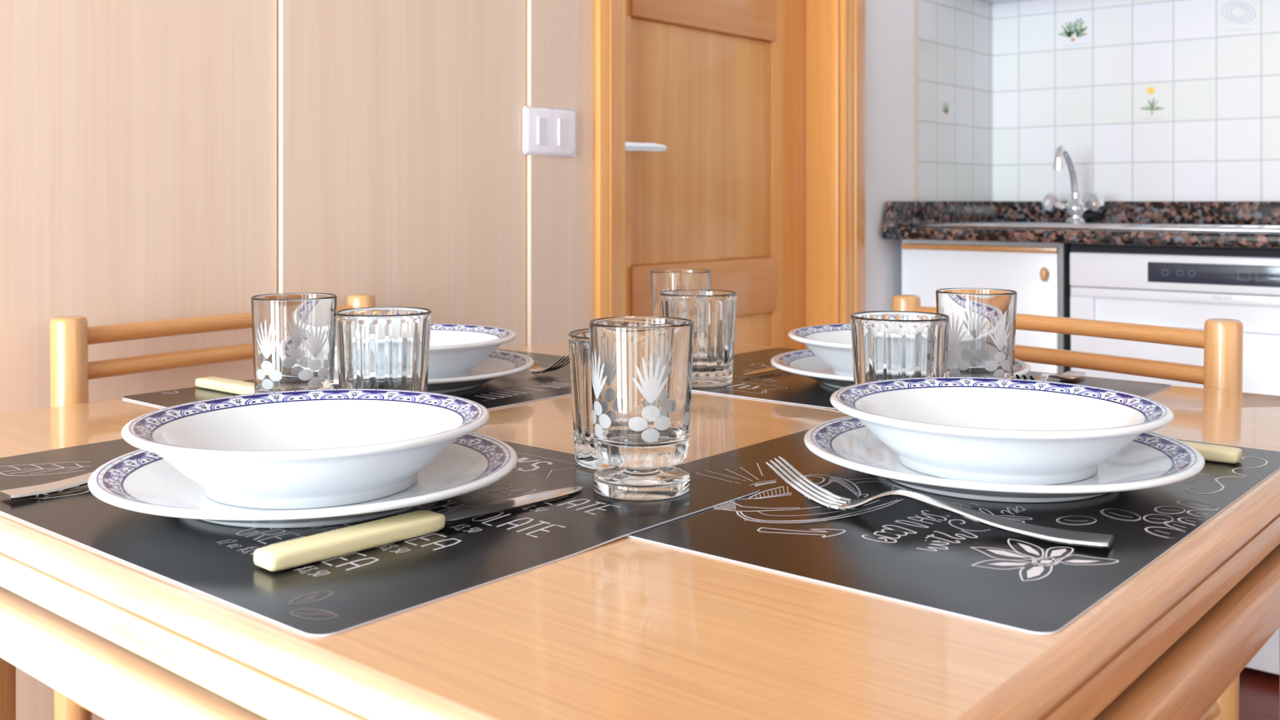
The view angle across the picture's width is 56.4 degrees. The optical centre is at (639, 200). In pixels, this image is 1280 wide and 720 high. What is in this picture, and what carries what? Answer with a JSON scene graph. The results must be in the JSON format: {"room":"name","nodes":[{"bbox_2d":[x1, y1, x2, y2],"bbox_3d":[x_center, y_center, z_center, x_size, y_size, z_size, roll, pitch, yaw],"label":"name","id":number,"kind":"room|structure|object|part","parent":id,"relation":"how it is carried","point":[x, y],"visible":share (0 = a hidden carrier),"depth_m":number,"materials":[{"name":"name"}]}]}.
{"room":"dining room","nodes":[
{"label":"dining room","id":0,"kind":"room"},
{"bbox_2d":[0,0,992,719],"bbox_3d":[-0.663,-0.310,1.403,0.123,2.500,4.892,0,0,40],"label":"wall","id":1,"kind":"structure","parent":0,"point":[160,159],"depth_m":1.59,"materials":[{"name":"brown wood"}]},
{"bbox_2d":[522,105,577,156],"bbox_3d":[-0.144,-0.111,1.926,0.012,0.078,0.118,0,0,40],"label":"light switch","id":2,"kind":"object","parent":1,"relation":"attached to","point":[553,131],"visible":1,"depth_m":1.92,"materials":[{"name":"white plastic"}]},
{"bbox_2d":[625,0,804,349],"bbox_3d":[0.144,-0.084,2.399,0.093,2.032,0.736,0,0,40],"label":"door","id":3,"kind":"structure","parent":1,"relation":"in","point":[715,89],"depth_m":2.45,"materials":[{"name":"brown wood"}]},
{"bbox_3d":[-0.017,-0.096,2.181,0.058,0.052,0.142,0,0,40],"label":"handle","id":4,"kind":"part","parent":3,"relation":"part of","materials":[{"name":"silver metal"}]},
{"bbox_3d":[0.124,-0.111,2.418,0.020,0.467,0.473,0,0,40],"label":"panel","id":5,"kind":"part","parent":3,"relation":"part of","materials":[{"name":"brown wood"}]},
{"bbox_3d":[0.124,0.491,2.418,0.020,0.498,0.473,0,0,40],"label":"panel","id":6,"kind":"part","parent":3,"relation":"part of","materials":[{"name":"brown wood"}]},
{"bbox_2d":[594,0,865,349],"bbox_3d":[0.173,-0.125,2.387,0.132,2.130,0.896,0,0,40],"label":"trim","id":7,"kind":"structure","parent":1,"relation":"attached to","point":[835,29],"depth_m":2.63,"materials":[{"name":"brown wood"}]},
{"bbox_2d":[992,0,1279,201],"bbox_3d":[2.185,-0.310,2.263,3.372,2.500,0.108,0,0,40],"label":"wall","id":8,"kind":"structure","parent":0,"point":[1148,100],"depth_m":2.98,"materials":[{"name":"white tile"}]},
{"bbox_2d":[981,0,1030,4],"bbox_3d":[1.500,-0.870,2.569,1.675,0.681,0.303,0,0,40],"label":"upper cabinet","id":9,"kind":"object","parent":8,"relation":"attached to","point":[993,2],"visible":1,"depth_m":3.17,"materials":[{"name":"white laminate"}]},
{"bbox_2d":[1239,666,1279,719],"bbox_3d":[0.280,0.990,0.609,4.357,0.100,5.092,0,0,40],"label":"floor","id":10,"kind":"structure","parent":0,"point":[1259,690],"depth_m":2.27,"materials":[{"name":"ceramic"}]},
{"bbox_2d":[49,293,375,719],"bbox_3d":[-0.337,0.533,1.310,0.434,0.815,0.427,0,0,39],"label":"dining chair","id":11,"kind":"object","parent":10,"relation":"on","point":[70,336],"visible":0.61,"depth_m":1.32,"materials":[{"name":"brown wood"}]},
{"bbox_3d":[-0.607,0.533,1.276,0.055,0.815,0.037,0,0,39],"label":"leg","id":12,"kind":"part","parent":11,"relation":"part of","materials":[{"name":"brown wood"}]},
{"bbox_3d":[-0.458,0.525,1.161,0.376,0.021,0.023,0,0,39],"label":"seat rail","id":13,"kind":"part","parent":11,"relation":"part of","materials":[{"name":"brown wood"}]},
{"bbox_3d":[-0.494,0.185,1.436,0.026,0.021,0.391,0,0,39],"label":"rail","id":14,"kind":"part","parent":11,"relation":"part of","materials":[{"name":"brown wood"}]},
{"bbox_3d":[-0.495,0.147,1.436,0.026,0.021,0.391,0,0,39],"label":"rail","id":15,"kind":"part","parent":11,"relation":"part of","materials":[{"name":"brown wood"}]},
{"bbox_3d":[-0.364,0.533,1.581,0.055,0.815,0.037,0,0,39],"label":"leg","id":16,"kind":"part","parent":11,"relation":"part of","materials":[{"name":"brown wood"}]},
{"bbox_2d":[0,340,1279,719],"bbox_3d":[0.013,0.565,1.026,0.970,0.750,1.029,0,0,40],"label":"dining table","id":17,"kind":"object","parent":10,"relation":"on","point":[625,628],"visible":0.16,"depth_m":0.55,"materials":[{"name":"brown wood"}]},
{"bbox_3d":[-0.548,0.584,0.979,0.050,0.712,0.050,0,0,40],"label":"leg","id":18,"kind":"part","parent":17,"relation":"part of","materials":[{"name":"brown wood"}]},
{"bbox_2d":[122,348,571,409],"bbox_3d":[-0.221,0.189,1.231,0.320,0.001,0.491,0,0,40],"label":"placemat","id":19,"kind":"object","parent":17,"relation":"on","point":[526,386],"visible":0.26,"depth_m":1.18,"materials":[{"name":"black plastic"}]},
{"bbox_2d":[195,376,254,395],"bbox_3d":[-0.354,0.184,1.138,0.228,0.010,0.021,0,0,39],"label":"table knife","id":20,"kind":"object","parent":19,"relation":"on","point":[223,384],"visible":0.5,"depth_m":1.17,"materials":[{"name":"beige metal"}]},
{"bbox_2d":[333,349,533,393],"bbox_3d":[-0.240,0.177,1.226,0.261,0.022,0.261,0,0,-20],"label":"dinner plate","id":21,"kind":"object","parent":19,"relation":"on","point":[500,363],"visible":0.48,"depth_m":1.19,"materials":[{"name":"white ceramic"}]},
{"bbox_2d":[334,323,516,379],"bbox_3d":[-0.240,0.160,1.226,0.225,0.044,0.225,0,0,-43],"label":"bowl","id":22,"kind":"object","parent":21,"relation":"on","point":[455,350],"visible":0.36,"depth_m":1.19,"materials":[{"name":"white ceramic"}]},
{"bbox_2d":[528,355,569,373],"bbox_3d":[-0.147,0.175,1.325,0.200,0.025,0.025,0,0,42],"label":"fork","id":23,"kind":"object","parent":19,"relation":"on","point":[535,369],"visible":0.49,"depth_m":1.27,"materials":[{"name":"silver metal"}]},
{"bbox_2d":[0,438,759,636],"bbox_3d":[-0.214,0.189,0.802,0.484,0.002,0.343,0,0,40],"label":"placemat","id":24,"kind":"object","parent":17,"relation":"on","point":[335,595],"visible":0.56,"depth_m":0.67,"materials":[{"name":"black plastic"}]},
{"bbox_2d":[0,471,93,500],"bbox_3d":[-0.336,0.175,0.826,0.025,0.025,0.200,0,0,40],"label":"fork","id":25,"kind":"object","parent":24,"relation":"on","point":[53,487],"visible":0.2,"depth_m":0.77,"materials":[{"name":"silver metal"}]},
{"bbox_2d":[250,293,337,393],"bbox_3d":[-0.283,0.133,0.977,0.068,0.109,0.068,0,0,-11],"label":"tumbler","id":26,"kind":"object","parent":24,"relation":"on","point":[294,334],"visible":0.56,"depth_m":0.95,"materials":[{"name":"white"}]},
{"bbox_2d":[87,431,517,528],"bbox_3d":[-0.209,0.177,0.763,0.261,0.022,0.261,0,0,40],"label":"dinner plate","id":27,"kind":"object","parent":24,"relation":"on","point":[141,481],"visible":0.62,"depth_m":0.72,"materials":[{"name":"white ceramic"}]},
{"bbox_2d":[120,388,489,509],"bbox_3d":[-0.209,0.160,0.763,0.225,0.044,0.225,0,0,17],"label":"bowl","id":28,"kind":"object","parent":27,"relation":"on","point":[308,448],"visible":1,"depth_m":0.76,"materials":[{"name":"white ceramic"}]},
{"bbox_2d":[335,306,431,391],"bbox_3d":[-0.219,0.141,1.018,0.081,0.093,0.081,0,0,-30],"label":"tumbler","id":29,"kind":"object","parent":24,"relation":"on","point":[379,348],"visible":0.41,"depth_m":0.99,"materials":[{"name":"clear glass"}]},
{"bbox_2d":[253,486,582,571],"bbox_3d":[-0.115,0.184,0.691,0.021,0.010,0.228,0,0,43],"label":"table knife","id":30,"kind":"object","parent":24,"relation":"on","point":[362,536],"visible":1,"depth_m":0.65,"materials":[{"name":"beige plastic"}]},
{"bbox_3d":[-0.154,0.184,0.648,0.021,0.010,0.112,0,0,43],"label":"handle","id":31,"kind":"part","parent":30,"relation":"part of","materials":[{"name":"beige plastic"}]},
{"bbox_3d":[-0.077,0.185,0.730,0.017,0.004,0.118,0,0,43],"label":"blade","id":32,"kind":"part","parent":30,"relation":"part of","materials":[{"name":"silver metal"}]},
{"bbox_2d":[589,315,693,500],"bbox_3d":[0.001,0.133,0.773,0.068,0.109,0.068,0,0,26],"label":"tumbler","id":33,"kind":"object","parent":24,"relation":"on","point":[642,366],"visible":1,"depth_m":0.75,"materials":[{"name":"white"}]},
{"bbox_2d":[568,328,612,470],"bbox_3d":[-0.011,0.142,0.862,0.081,0.093,0.081,0,0,-26],"label":"tumbler","id":34,"kind":"object","parent":17,"relation":"on","point":[579,340],"visible":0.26,"depth_m":0.84,"materials":[{"name":"clear glass"}]},
{"bbox_2d":[691,347,1171,408],"bbox_3d":[0.251,0.189,1.245,0.484,0.002,0.344,0,0,40],"label":"placemat","id":35,"kind":"object","parent":17,"relation":"on","point":[780,385],"visible":0.21,"depth_m":1.22,"materials":[{"name":"black plastic"}]},
{"bbox_2d":[650,268,711,316],"bbox_3d":[0.045,0.133,1.328,0.068,0.109,0.068,0,0,10],"label":"tumbler","id":36,"kind":"object","parent":35,"relation":"on","point":[661,280],"visible":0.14,"depth_m":1.30,"materials":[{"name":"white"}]},
{"bbox_2d":[658,289,737,386],"bbox_3d":[0.060,0.142,1.239,0.081,0.093,0.081,0,0,-37],"label":"tumbler","id":37,"kind":"object","parent":35,"relation":"on","point":[713,313],"visible":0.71,"depth_m":1.21,"materials":[{"name":"clear glass"}]},
{"bbox_2d":[742,366,779,375],"bbox_3d":[0.188,0.184,1.354,0.021,0.010,0.228,0,0,43],"label":"table knife","id":38,"kind":"object","parent":35,"relation":"on","point":[773,368],"visible":0.12,"depth_m":1.29,"materials":[{"name":"silver metal"}]},
{"bbox_2d":[770,348,1031,389],"bbox_3d":[0.266,0.177,1.232,0.261,0.022,0.261,0,0,-5],"label":"dinner plate","id":39,"kind":"object","parent":35,"relation":"on","point":[804,362],"visible":0.27,"depth_m":1.23,"materials":[{"name":"white ceramic"}]},
{"bbox_2d":[787,323,853,376],"bbox_3d":[0.266,0.160,1.232,0.225,0.044,0.225,0,0,-28],"label":"bowl","id":40,"kind":"object","parent":39,"relation":"on","point":[831,344],"visible":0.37,"depth_m":1.21,"materials":[{"name":"white ceramic"}]},
{"bbox_2d":[935,288,1017,378],"bbox_3d":[0.291,0.133,1.033,0.068,0.109,0.068,0,0,14],"label":"tumbler","id":41,"kind":"object","parent":35,"relation":"on","point":[983,321],"visible":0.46,"depth_m":1.00,"materials":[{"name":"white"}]},
{"bbox_2d":[1015,370,1086,381],"bbox_3d":[0.412,0.175,1.199,0.025,0.025,0.200,0,0,35],"label":"fork","id":42,"kind":"object","parent":35,"relation":"on","point":[1068,375],"visible":0.5,"depth_m":1.22,"materials":[{"name":"silver metal"}]},
{"bbox_2d":[626,429,1279,634],"bbox_3d":[0.208,0.189,0.809,0.330,0.001,0.485,0,0,40],"label":"placemat","id":43,"kind":"object","parent":17,"relation":"on","point":[898,548],"visible":0.69,"depth_m":0.67,"materials":[{"name":"black plastic"}]},
{"bbox_2d":[850,311,950,384],"bbox_3d":[0.216,0.142,0.992,0.081,0.093,0.081,0,0,36],"label":"tumbler","id":44,"kind":"object","parent":43,"relation":"on","point":[886,344],"visible":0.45,"depth_m":0.96,"materials":[{"name":"clear glass"}]},
{"bbox_2d":[765,456,1113,548],"bbox_3d":[0.170,0.175,0.698,0.200,0.025,0.025,0,0,30],"label":"fork","id":45,"kind":"object","parent":43,"relation":"on","point":[814,492],"visible":1,"depth_m":0.69,"materials":[{"name":"silver metal"}]},
{"bbox_2d":[804,415,1204,502],"bbox_3d":[0.245,0.177,0.822,0.267,0.022,0.267,0,0,-35],"label":"dinner plate","id":46,"kind":"object","parent":43,"relation":"on","point":[1152,460],"visible":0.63,"depth_m":0.78,"materials":[{"name":"white ceramic"}]},
{"bbox_2d":[830,377,1173,484],"bbox_3d":[0.245,0.160,0.822,0.225,0.044,0.225,0,0,32],"label":"bowl","id":47,"kind":"object","parent":46,"relation":"on","point":[982,429],"visible":1,"depth_m":0.81,"materials":[{"name":"white ceramic"}]},
{"bbox_2d":[1181,440,1242,463],"bbox_3d":[0.341,0.184,0.927,0.228,0.010,0.021,0,0,38],"label":"table knife","id":48,"kind":"object","parent":43,"relation":"on","point":[1211,452],"visible":0.38,"depth_m":0.86,"materials":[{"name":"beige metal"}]},
{"bbox_3d":[0.595,0.584,1.048,0.050,0.712,0.050,0,0,40],"label":"leg","id":49,"kind":"part","parent":17,"relation":"part of","materials":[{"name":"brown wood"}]},
{"bbox_2d":[901,240,1074,373],"bbox_3d":[0.918,0.516,2.861,0.390,0.848,0.560,0,0,40],"label":"base cabinet","id":50,"kind":"object","parent":10,"relation":"on","point":[1039,273],"visible":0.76,"depth_m":2.62,"materials":[{"name":"white laminate"}]},
{"bbox_3d":[0.866,0.158,2.552,0.016,0.031,0.020,0,0,40],"label":"knob","id":51,"kind":"part","parent":50,"relation":"part of","materials":[{"name":"brown wood"}]},
{"bbox_2d":[891,294,1243,719],"bbox_3d":[0.327,0.533,1.284,0.434,0.815,0.450,0,0,-39],"label":"dining chair","id":52,"kind":"object","parent":10,"relation":"on","point":[1221,340],"visible":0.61,"depth_m":1.30,"materials":[{"name":"brown wood"}]},
{"bbox_3d":[0.344,0.533,1.564,0.055,0.815,0.037,0,0,-39],"label":"leg","id":53,"kind":"part","parent":52,"relation":"part of","materials":[{"name":"brown wood"}]},
{"bbox_3d":[0.483,0.147,1.411,0.026,0.021,0.414,0,0,-39],"label":"rail","id":54,"kind":"part","parent":52,"relation":"part of","materials":[{"name":"brown wood"}]},
{"bbox_3d":[0.482,0.185,1.411,0.026,0.021,0.414,0,0,-39],"label":"rail","id":55,"kind":"part","parent":52,"relation":"part of","materials":[{"name":"brown wood"}]},
{"bbox_3d":[0.457,0.525,1.127,0.376,0.021,0.023,0,0,-39],"label":"seat rail","id":56,"kind":"part","parent":52,"relation":"part of","materials":[{"name":"brown wood"}]},
{"bbox_3d":[0.605,0.533,1.244,0.055,0.815,0.037,0,0,-39],"label":"leg","id":57,"kind":"part","parent":52,"relation":"part of","materials":[{"name":"brown wood"}]},
{"bbox_2d":[1070,244,1279,674],"bbox_3d":[1.299,0.506,2.524,0.614,0.824,0.546,0,0,40],"label":"dishwasher","id":58,"kind":"object","parent":10,"relation":"on","point":[1164,286],"visible":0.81,"depth_m":2.37,"materials":[{"name":"white metal"}]},
{"bbox_3d":[1.146,0.145,2.330,0.598,0.072,0.049,0,0,40],"label":"control panel","id":59,"kind":"part","parent":58,"relation":"part of","materials":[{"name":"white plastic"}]},
{"bbox_3d":[1.803,0.516,2.129,0.645,0.848,0.540,0,0,40],"label":"cabinet","id":60,"kind":"object","parent":10,"relation":"on","visible":0},
{"bbox_2d":[881,200,1279,248],"bbox_3d":[1.404,0.046,2.443,1.698,0.088,0.622,0,0,40],"label":"countertop","id":61,"kind":"structure","parent":60,"relation":"on","point":[900,217],"depth_m":2.80,"materials":[{"name":"brown stone"}]},
{"bbox_2d":[1041,145,1104,222],"bbox_3d":[1.061,-0.039,2.967,0.140,0.191,0.132,0,0,-14],"label":"mixer tap","id":62,"kind":"object","parent":61,"relation":"on","point":[1075,208],"visible":1,"depth_m":2.97,"materials":[{"name":"silver metal"}]},
{"bbox_3d":[1.043,0.004,3.000,0.062,0.049,0.045,0,0,24],"label":"handle","id":63,"kind":"part","parent":62,"relation":"part of","materials":[{"name":"silver metal"}]},
{"bbox_3d":[1.054,-0.069,2.944,0.024,0.132,0.136,0,0,40],"label":"spout","id":64,"kind":"part","parent":62,"relation":"part of","materials":[{"name":"silver metal"}]},
{"bbox_3d":[1.111,0.004,2.942,0.045,0.049,0.062,0,0,-34],"label":"handle","id":65,"kind":"part","parent":62,"relation":"part of","materials":[{"name":"silver metal"}]},
{"bbox_2d":[912,221,1279,232],"bbox_3d":[1.180,0.073,2.647,1.005,0.032,0.500,0,0,40],"label":"sink","id":66,"kind":"object","parent":61,"relation":"in","point":[1002,224],"visible":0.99,"depth_m":2.66,"materials":[{"name":"silver metal"}]},
{"bbox_3d":[0.946,0.074,2.815,0.350,0.030,0.325,0,0,40],"label":"bowl","id":67,"kind":"part","parent":66,"relation":"part of","materials":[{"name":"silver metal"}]}
]}

